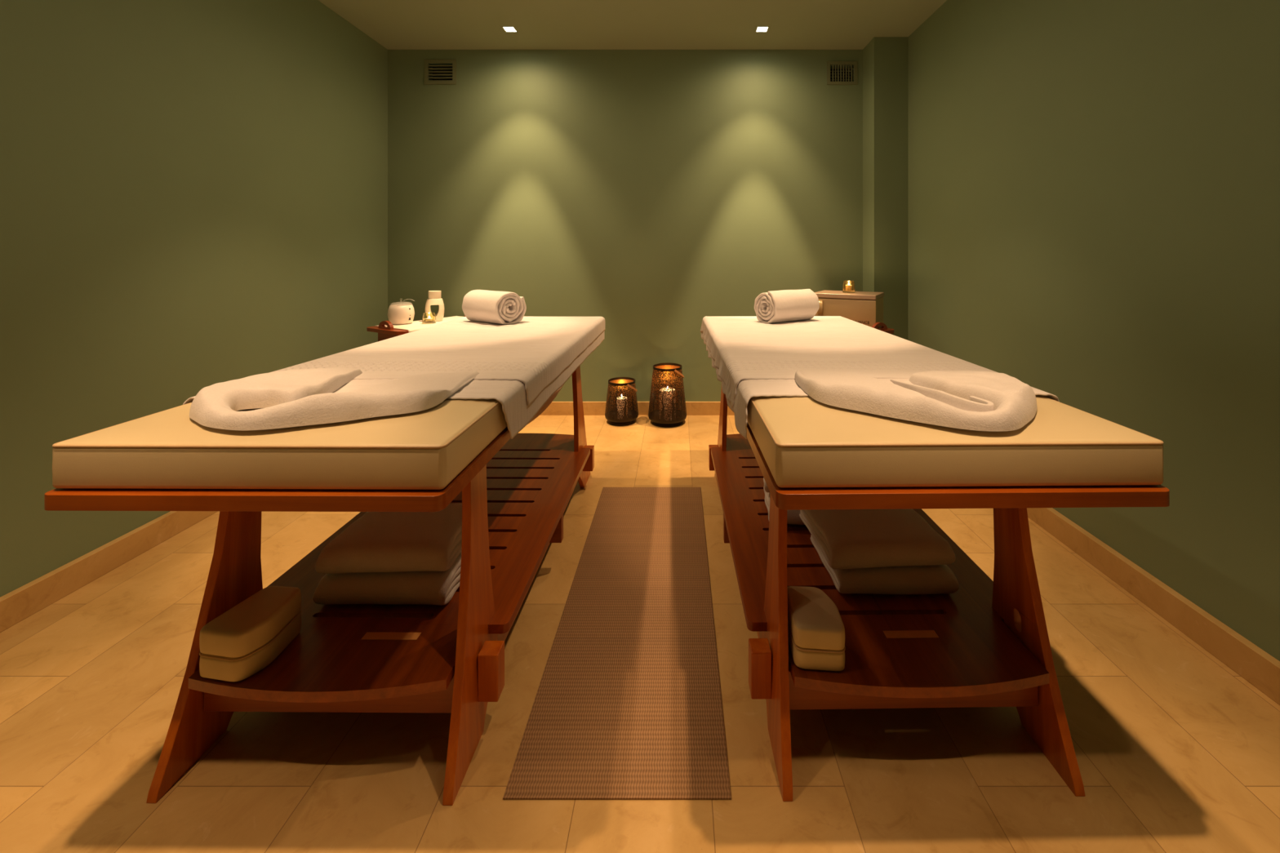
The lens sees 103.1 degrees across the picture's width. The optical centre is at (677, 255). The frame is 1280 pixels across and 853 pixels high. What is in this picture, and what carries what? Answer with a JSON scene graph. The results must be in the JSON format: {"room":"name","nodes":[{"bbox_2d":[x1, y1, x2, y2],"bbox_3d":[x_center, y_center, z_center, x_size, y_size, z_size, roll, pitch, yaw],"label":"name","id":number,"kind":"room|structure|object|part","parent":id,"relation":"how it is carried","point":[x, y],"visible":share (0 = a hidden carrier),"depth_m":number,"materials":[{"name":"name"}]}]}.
{"room":"spa","nodes":[
{"label":"spa","id":0,"kind":"room"},
{"bbox_2d":[0,0,387,597],"bbox_3d":[-2.220,-0.170,0.075,0.150,2.700,7.350,0,0,0],"label":"wall","id":1,"kind":"structure","parent":0,"point":[193,193],"depth_m":2.12,"materials":[{"name":"green paint"}]},
{"bbox_2d":[0,511,217,632],"bbox_3d":[-2.131,1.131,0.068,0.028,0.098,7.336,0,0,0],"label":"baseboard","id":2,"kind":"structure","parent":1,"relation":"attached to","point":[20,603],"depth_m":1.83,"materials":[{"name":"wood"}]},
{"bbox_2d":[387,49,862,401],"bbox_3d":[-0.270,-0.170,3.825,4.050,2.700,0.150,0,0,0],"label":"wall","id":3,"kind":"structure","parent":0,"point":[651,193],"depth_m":3.75,"materials":[{"name":"green paint"}]},
{"bbox_2d":[424,59,456,84],"bbox_3d":[-1.754,-1.354,3.781,0.234,0.182,0.078,0,0,0],"label":"air vent","id":4,"kind":"object","parent":3,"relation":"in","point":[442,74],"visible":0.98,"depth_m":3.74,"materials":[{"name":"black"}]},
{"bbox_2d":[539,401,734,415],"bbox_3d":[-0.382,1.131,3.743,3.471,0.098,0.014,0,0,0],"label":"baseboard","id":5,"kind":"structure","parent":3,"relation":"attached to","point":[555,408],"depth_m":3.74,"materials":[{"name":"wood"}]},
{"bbox_2d":[826,61,857,84],"bbox_3d":[1.215,-1.346,3.781,0.226,0.172,0.078,0,0,0],"label":"air vent","id":6,"kind":"object","parent":3,"relation":"in","point":[835,76],"visible":1,"depth_m":3.74,"materials":[{"name":"black"}]},
{"bbox_2d":[318,0,946,49],"bbox_3d":[-0.270,-1.570,0.075,4.050,0.100,7.650,0,0,0],"label":"ceiling","id":7,"kind":"structure","parent":0,"point":[394,24],"depth_m":3.32,"materials":[{"name":"paint"}]},
{"bbox_2d":[501,26,517,32],"bbox_3d":[-1.130,-1.518,3.410,0.082,0.003,0.082,0,0,0],"label":"recessed light","id":8,"kind":"object","parent":7,"relation":"in","point":[507,28],"visible":1,"depth_m":3.40,"materials":[{"name":"paint"}]},
{"bbox_2d":[503,27,515,31],"bbox_3d":[-1.130,-1.519,3.410,0.067,0.002,0.067,0,0,0],"label":"diffuser","id":9,"kind":"object","parent":8,"relation":"attached to","point":[507,29],"depth_m":3.41,"materials":[{"name":"white plastic"}]},
{"bbox_2d":[755,26,768,32],"bbox_3d":[0.567,-1.518,3.410,0.082,0.003,0.082,0,0,0],"label":"recessed light","id":10,"kind":"object","parent":7,"relation":"in","point":[759,28],"visible":1,"depth_m":3.41,"materials":[{"name":"paint"}]},
{"bbox_2d":[756,27,767,31],"bbox_3d":[0.567,-1.519,3.410,0.067,0.002,0.067,0,0,0],"label":"diffuser","id":11,"kind":"object","parent":10,"relation":"attached to","point":[758,29],"depth_m":3.41,"materials":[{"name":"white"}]},
{"bbox_2d":[0,415,1279,852],"bbox_3d":[-0.270,1.230,0.075,4.050,0.100,7.650,0,0,0],"label":"floor","id":12,"kind":"structure","parent":0,"point":[1175,750],"depth_m":1.21,"materials":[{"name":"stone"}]},
{"bbox_2d":[44,365,594,805],"bbox_3d":[-0.817,0.768,1.915,0.770,0.825,1.920,0,0,0],"label":"massage table","id":13,"kind":"object","parent":12,"relation":"on","point":[514,495],"visible":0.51,"depth_m":1.16,"materials":[{"name":"brown wood"}]},
{"bbox_3d":[-1.119,0.832,1.234,0.050,0.696,0.287,0,0,0],"label":"leg","id":14,"kind":"part","parent":13,"relation":"part of","materials":[{"name":"brown wood"}]},
{"bbox_2d":[199,586,301,681],"bbox_3d":[-1.006,0.896,1.214,0.132,0.115,0.176,0,0,14],"label":"cushion","id":15,"kind":"object","parent":13,"relation":"on","point":[236,645],"visible":1,"depth_m":1.16,"materials":[{"name":"beige fabric"}]},
{"bbox_3d":[-0.819,0.468,1.915,0.765,0.030,1.920,0,0,0],"label":"frame","id":16,"kind":"part","parent":13,"relation":"part of","materials":[{"name":"brown wood"}]},
{"bbox_3d":[-0.819,0.403,1.915,0.764,0.096,1.896,0,0,0],"label":"mattress","id":17,"kind":"part","parent":13,"relation":"part of","materials":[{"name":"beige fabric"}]},
{"bbox_2d":[189,367,479,430],"bbox_3d":[-0.839,0.320,1.260,0.563,0.056,0.504,0,0,0],"label":"cushion","id":18,"kind":"object","parent":13,"relation":"on","point":[289,398],"visible":1,"depth_m":1.13,"materials":[{"name":"white fabric"}]},
{"bbox_2d":[312,552,461,604],"bbox_3d":[-0.799,0.911,1.490,0.363,0.083,0.283,0,0,1],"label":"folded towel","id":19,"kind":"object","parent":13,"relation":"on","point":[427,588],"visible":0.59,"depth_m":1.36,"materials":[{"name":"white fabric"}]},
{"bbox_2d":[315,502,462,573],"bbox_3d":[-0.802,0.827,1.496,0.355,0.082,0.284,0,0,-2],"label":"folded towel","id":20,"kind":"object","parent":19,"relation":"on","point":[377,541],"visible":0.9,"depth_m":1.39,"materials":[{"name":"white fabric"}]},
{"bbox_2d":[188,433,590,702],"bbox_3d":[-0.808,0.967,1.915,0.744,0.024,1.612,0,0,0],"label":"shelf","id":21,"kind":"object","parent":13,"relation":"attached to","point":[340,652],"depth_m":1.32,"materials":[{"name":"brown wood"}]},
{"bbox_3d":[-0.718,0.955,1.270,0.138,0.002,0.024,0,0,0],"label":"inlay plate","id":22,"kind":"part","parent":13,"relation":"part of","materials":[{"name":"orange wood"}]},
{"bbox_2d":[182,330,604,439],"bbox_3d":[-0.818,0.412,2.061,0.796,0.134,1.634,0,0,0],"label":"sheet","id":23,"kind":"object","parent":13,"relation":"on","point":[512,394],"visible":0.19,"depth_m":1.37,"materials":[{"name":"white fabric"}]},
{"bbox_2d":[271,316,605,405],"bbox_3d":[-0.817,0.388,2.147,0.805,0.092,1.470,0,0,0],"label":"sheet","id":24,"kind":"object","parent":23,"relation":"on","point":[533,351],"visible":0.91,"depth_m":1.82,"materials":[{"name":"white fabric"}]},
{"bbox_2d":[462,289,526,324],"bbox_3d":[-0.953,0.265,2.623,0.301,0.163,0.188,0,0,34],"label":"rolled towel","id":25,"kind":"object","parent":24,"relation":"on","point":[504,308],"visible":1,"depth_m":2.55,"materials":[{"name":"white fabric"}]},
{"bbox_3d":[-0.507,0.832,1.230,0.050,0.696,0.287,0,0,0],"label":"leg","id":26,"kind":"part","parent":13,"relation":"part of","materials":[{"name":"brown wood"}]},
{"bbox_3d":[-0.494,1.036,1.913,0.020,0.108,1.090,0,0,0],"label":"rail","id":27,"kind":"part","parent":13,"relation":"part of","materials":[{"name":"brown wood"}]},
{"bbox_3d":[-0.497,0.832,2.596,0.050,0.696,0.287,0,0,0],"label":"leg","id":28,"kind":"part","parent":13,"relation":"part of","materials":[{"name":"brown wood"}]},
{"bbox_2d":[366,315,465,341],"bbox_3d":[-1.600,0.787,3.300,0.370,0.786,0.660,0,0,30],"label":"trolley","id":29,"kind":"object","parent":12,"relation":"on","point":[384,332],"visible":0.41,"depth_m":3.03,"materials":[{"name":"brown wood"}]},
{"bbox_3d":[-1.750,0.418,3.040,0.124,0.048,0.020,0,0,30],"label":"handle","id":30,"kind":"part","parent":29,"relation":"part of","materials":[{"name":"brown wood"}]},
{"bbox_3d":[-1.730,0.822,3.075,0.280,0.716,0.020,0,0,30],"label":"panel","id":31,"kind":"part","parent":29,"relation":"part of","materials":[{"name":"brown wood"}]},
{"bbox_2d":[375,315,463,333],"bbox_3d":[-1.581,0.447,3.307,0.356,0.020,0.583,0,0,30],"label":"cloth","id":32,"kind":"object","parent":29,"relation":"on","point":[415,326],"visible":0.52,"depth_m":3.17,"materials":[{"name":"white fabric"}]},
{"bbox_2d":[379,298,414,324],"bbox_3d":[-1.768,0.356,3.223,0.164,0.158,0.177,0,0,39],"label":"wax warmer","id":33,"kind":"object","parent":32,"relation":"on","point":[397,314],"visible":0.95,"depth_m":3.18,"materials":[{"name":"white plastic"}]},
{"bbox_2d":[387,303,414,324],"bbox_3d":[-1.765,0.377,3.235,0.153,0.118,0.153,0,0,0],"label":"pot","id":34,"kind":"object","parent":33,"relation":"attached to","point":[397,314],"depth_m":3.18,"materials":[{"name":"white plastic"}]},
{"bbox_2d":[422,311,435,324],"bbox_3d":[-1.600,0.403,3.262,0.082,0.066,0.082,0,0,0],"label":"glass","id":35,"kind":"object","parent":32,"relation":"on","point":[428,317],"visible":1,"depth_m":3.23,"materials":[{"name":"beige"}]},
{"bbox_2d":[425,290,444,321],"bbox_3d":[-1.618,0.337,3.375,0.117,0.198,0.117,0,0,-42],"label":"burner","id":36,"kind":"object","parent":32,"relation":"on","point":[434,296],"visible":0.84,"depth_m":3.34,"materials":[{"name":"white ceramic"}]},
{"bbox_2d":[428,290,440,298],"bbox_3d":[-1.618,0.263,3.375,0.078,0.050,0.078,0,0,0],"label":"bowl","id":37,"kind":"object","parent":36,"relation":"on","point":[432,294],"depth_m":3.34,"materials":[{"name":"white ceramic"}]},
{"bbox_2d":[502,487,731,799],"bbox_3d":[-0.132,1.177,1.834,0.495,0.004,1.472,0,0,0],"label":"floor mat","id":38,"kind":"object","parent":12,"relation":"on","point":[627,704],"visible":1,"depth_m":1.42,"materials":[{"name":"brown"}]},
{"bbox_2d":[604,377,638,426],"bbox_3d":[-0.398,1.034,3.600,0.238,0.292,0.238,0,0,0],"label":"candle lantern","id":39,"kind":"object","parent":12,"relation":"on","point":[611,411],"visible":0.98,"depth_m":3.52,"materials":[{"name":"black metal"}]},
{"bbox_2d":[617,395,627,419],"bbox_3d":[-0.398,1.070,3.600,0.084,0.171,0.084,0,0,0],"label":"pillar candle","id":40,"kind":"object","parent":39,"relation":"on","point":[621,396],"visible":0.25,"depth_m":3.56,"materials":[{"name":"beige wax"}]},
{"bbox_3d":[-0.350,0.936,3.627,0.118,0.087,0.204,0,0,-30],"label":"strap handle","id":41,"kind":"part","parent":39,"relation":"part of","materials":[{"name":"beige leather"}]},
{"bbox_2d":[648,362,686,426],"bbox_3d":[-0.073,0.982,3.585,0.274,0.397,0.274,0,0,0],"label":"candle lantern","id":42,"kind":"object","parent":12,"relation":"on","point":[656,419],"visible":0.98,"depth_m":3.49,"materials":[{"name":"black metal"}]},
{"bbox_2d":[659,387,675,421],"bbox_3d":[-0.073,1.039,3.585,0.114,0.233,0.114,0,0,0],"label":"pillar candle","id":43,"kind":"object","parent":42,"relation":"on","point":[667,408],"visible":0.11,"depth_m":3.53,"materials":[{"name":"beige wax"}]},
{"bbox_3d":[-0.022,0.834,3.614,0.126,0.092,0.218,0,0,-30],"label":"strap handle","id":44,"kind":"part","parent":42,"relation":"part of","materials":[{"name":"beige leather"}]},
{"bbox_2d":[871,322,893,333],"bbox_3d":[1.085,0.795,3.335,0.260,0.770,0.630,0,0,-30],"label":"trolley","id":45,"kind":"object","parent":12,"relation":"on","point":[883,327],"visible":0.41,"depth_m":3.09,"materials":[{"name":"brown wood"}]},
{"bbox_2d":[814,289,884,327],"bbox_3d":[1.119,0.351,3.337,0.399,0.209,0.338,0,0,31],"label":"base cabinet","id":46,"kind":"object","parent":45,"relation":"on","point":[865,308],"visible":0.77,"depth_m":3.21,"materials":[{"name":"beige wood"}]},
{"bbox_3d":[0.920,0.337,3.278,0.040,0.084,0.034,0,0,31],"label":"door handle","id":47,"kind":"part","parent":46,"relation":"part of","materials":[{"name":"metal"}]},
{"bbox_3d":[1.051,0.368,3.223,0.397,0.175,0.017,0,0,31],"label":"door","id":48,"kind":"part","parent":46,"relation":"part of","materials":[{"name":"beige wood"}]},
{"bbox_2d":[842,280,855,293],"bbox_3d":[1.128,0.207,3.345,0.080,0.078,0.080,0,0,0],"label":"candle","id":49,"kind":"object","parent":46,"relation":"on","point":[848,286],"visible":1,"depth_m":3.31,"materials":[{"name":"brown"}]},
{"bbox_3d":[1.125,0.262,3.349,0.399,0.029,0.312,0,0,31],"label":"lid","id":50,"kind":"part","parent":46,"relation":"part of","materials":[{"name":"wood"}]},
{"bbox_3d":[1.228,0.434,3.088,0.124,0.048,0.020,0,0,-30],"label":"handle","id":51,"kind":"part","parent":45,"relation":"part of","materials":[{"name":"brown wood"}]},
{"bbox_2d":[708,387,1169,801],"bbox_3d":[0.554,0.768,1.926,0.770,0.825,1.920,0,0,-1],"label":"massage table","id":52,"kind":"object","parent":12,"relation":"on","point":[985,642],"visible":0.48,"depth_m":1.16,"materials":[{"name":"brown wood"}]},
{"bbox_3d":[0.229,0.832,2.604,0.050,0.696,0.287,0,0,-1],"label":"leg","id":53,"kind":"part","parent":52,"relation":"part of","materials":[{"name":"brown wood"}]},
{"bbox_3d":[0.231,1.036,1.921,0.020,0.108,1.090,0,0,-1],"label":"rail","id":54,"kind":"part","parent":52,"relation":"part of","materials":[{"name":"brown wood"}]},
{"bbox_3d":[0.250,0.832,1.238,0.050,0.696,0.287,0,0,-1],"label":"leg","id":55,"kind":"part","parent":52,"relation":"part of","materials":[{"name":"brown wood"}]},
{"bbox_2d":[763,477,804,524],"bbox_3d":[0.499,0.903,1.898,0.342,0.099,0.316,0,0,6],"label":"folded towel","id":56,"kind":"object","parent":52,"relation":"on","point":[793,516],"visible":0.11,"depth_m":1.76,"materials":[{"name":"white fabric"}]},
{"bbox_2d":[764,480,769,493],"bbox_3d":[0.490,0.809,1.908,0.329,0.084,0.304,0,0,9],"label":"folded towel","id":57,"kind":"object","parent":56,"relation":"on","point":[766,487],"visible":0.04,"depth_m":1.79,"materials":[{"name":"white fabric"}]},
{"bbox_2d":[787,586,845,671],"bbox_3d":[0.330,0.902,1.237,0.122,0.103,0.163,0,0,0],"label":"cushion","id":58,"kind":"object","parent":52,"relation":"on","point":[815,627],"visible":0.88,"depth_m":1.17,"materials":[{"name":"beige fabric"}]},
{"bbox_2d":[701,331,1059,439],"bbox_3d":[0.547,0.411,2.079,0.811,0.130,1.633,0,0,-1],"label":"sheet","id":59,"kind":"object","parent":52,"relation":"on","point":[746,389],"visible":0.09,"depth_m":1.34,"materials":[{"name":"white fabric"}]},
{"bbox_2d":[700,315,998,408],"bbox_3d":[0.545,0.391,2.158,0.819,0.099,1.471,0,0,-1],"label":"sheet","id":60,"kind":"object","parent":59,"relation":"on","point":[741,348],"visible":0.88,"depth_m":1.83,"materials":[{"name":"white fabric"}]},
{"bbox_2d":[754,288,819,323],"bbox_3d":[0.572,0.263,2.655,0.320,0.167,0.173,0,0,-33],"label":"rolled towel","id":61,"kind":"object","parent":60,"relation":"on","point":[783,305],"visible":1,"depth_m":2.58,"materials":[{"name":"white fabric"}]},
{"bbox_2d":[711,433,1049,697],"bbox_3d":[0.545,0.967,1.926,0.744,0.024,1.612,0,0,-1],"label":"shelf","id":62,"kind":"object","parent":52,"relation":"attached to","point":[959,643],"depth_m":1.31,"materials":[{"name":"brown wood"}]},
{"bbox_2d":[809,533,959,594],"bbox_3d":[0.609,0.916,1.550,0.338,0.073,0.314,0,0,-1],"label":"folded towel","id":63,"kind":"object","parent":52,"relation":"on","point":[931,579],"visible":0.53,"depth_m":1.40,"materials":[{"name":"white fabric"}]},
{"bbox_2d":[799,508,955,568],"bbox_3d":[0.591,0.839,1.556,0.361,0.074,0.325,0,0,-3],"label":"folded towel","id":64,"kind":"object","parent":63,"relation":"on","point":[847,539],"visible":0.88,"depth_m":1.45,"materials":[{"name":"white fabric"}]},
{"bbox_3d":[0.586,0.955,1.276,0.131,0.002,0.024,0,0,-1],"label":"inlay plate","id":65,"kind":"part","parent":52,"relation":"part of","materials":[{"name":"orange wood"}]},
{"bbox_2d":[795,368,1036,431],"bbox_3d":[0.592,0.321,1.253,0.538,0.056,0.503,0,0,0],"label":"cushion","id":66,"kind":"object","parent":52,"relation":"on","point":[970,400],"visible":1,"depth_m":1.13,"materials":[{"name":"white fabric"}]},
{"bbox_3d":[0.556,0.403,1.926,0.764,0.096,1.896,0,0,-1],"label":"mattress","id":67,"kind":"part","parent":52,"relation":"part of","materials":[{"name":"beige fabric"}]},
{"bbox_3d":[0.556,0.468,1.926,0.765,0.030,1.920,0,0,-1],"label":"frame","id":68,"kind":"part","parent":52,"relation":"part of","materials":[{"name":"brown wood"}]},
{"bbox_3d":[0.862,0.832,1.247,0.050,0.696,0.287,0,0,-1],"label":"leg","id":69,"kind":"part","parent":52,"relation":"part of","materials":[{"name":"brown wood"}]},
{"bbox_2d":[862,36,907,340],"bbox_3d":[1.486,-0.170,3.642,0.237,2.700,0.217,0,0,0],"label":"wall column","id":70,"kind":"structure","parent":0,"point":[885,59],"depth_m":3.53,"materials":[{"name":"green paint"}]},
{"bbox_2d":[907,0,1279,661],"bbox_3d":[1.680,-0.170,0.075,0.150,2.700,7.350,0,0,0],"label":"wall","id":71,"kind":"structure","parent":0,"point":[1094,185],"depth_m":1.80,"materials":[{"name":"green paint"}]},
{"bbox_2d":[1026,507,1279,705],"bbox_3d":[1.591,1.131,-0.034,0.028,0.098,7.133,0,0,0],"label":"baseboard","id":72,"kind":"structure","parent":71,"relation":"attached to","point":[1245,658],"depth_m":1.62,"materials":[{"name":"wood"}]}
]}

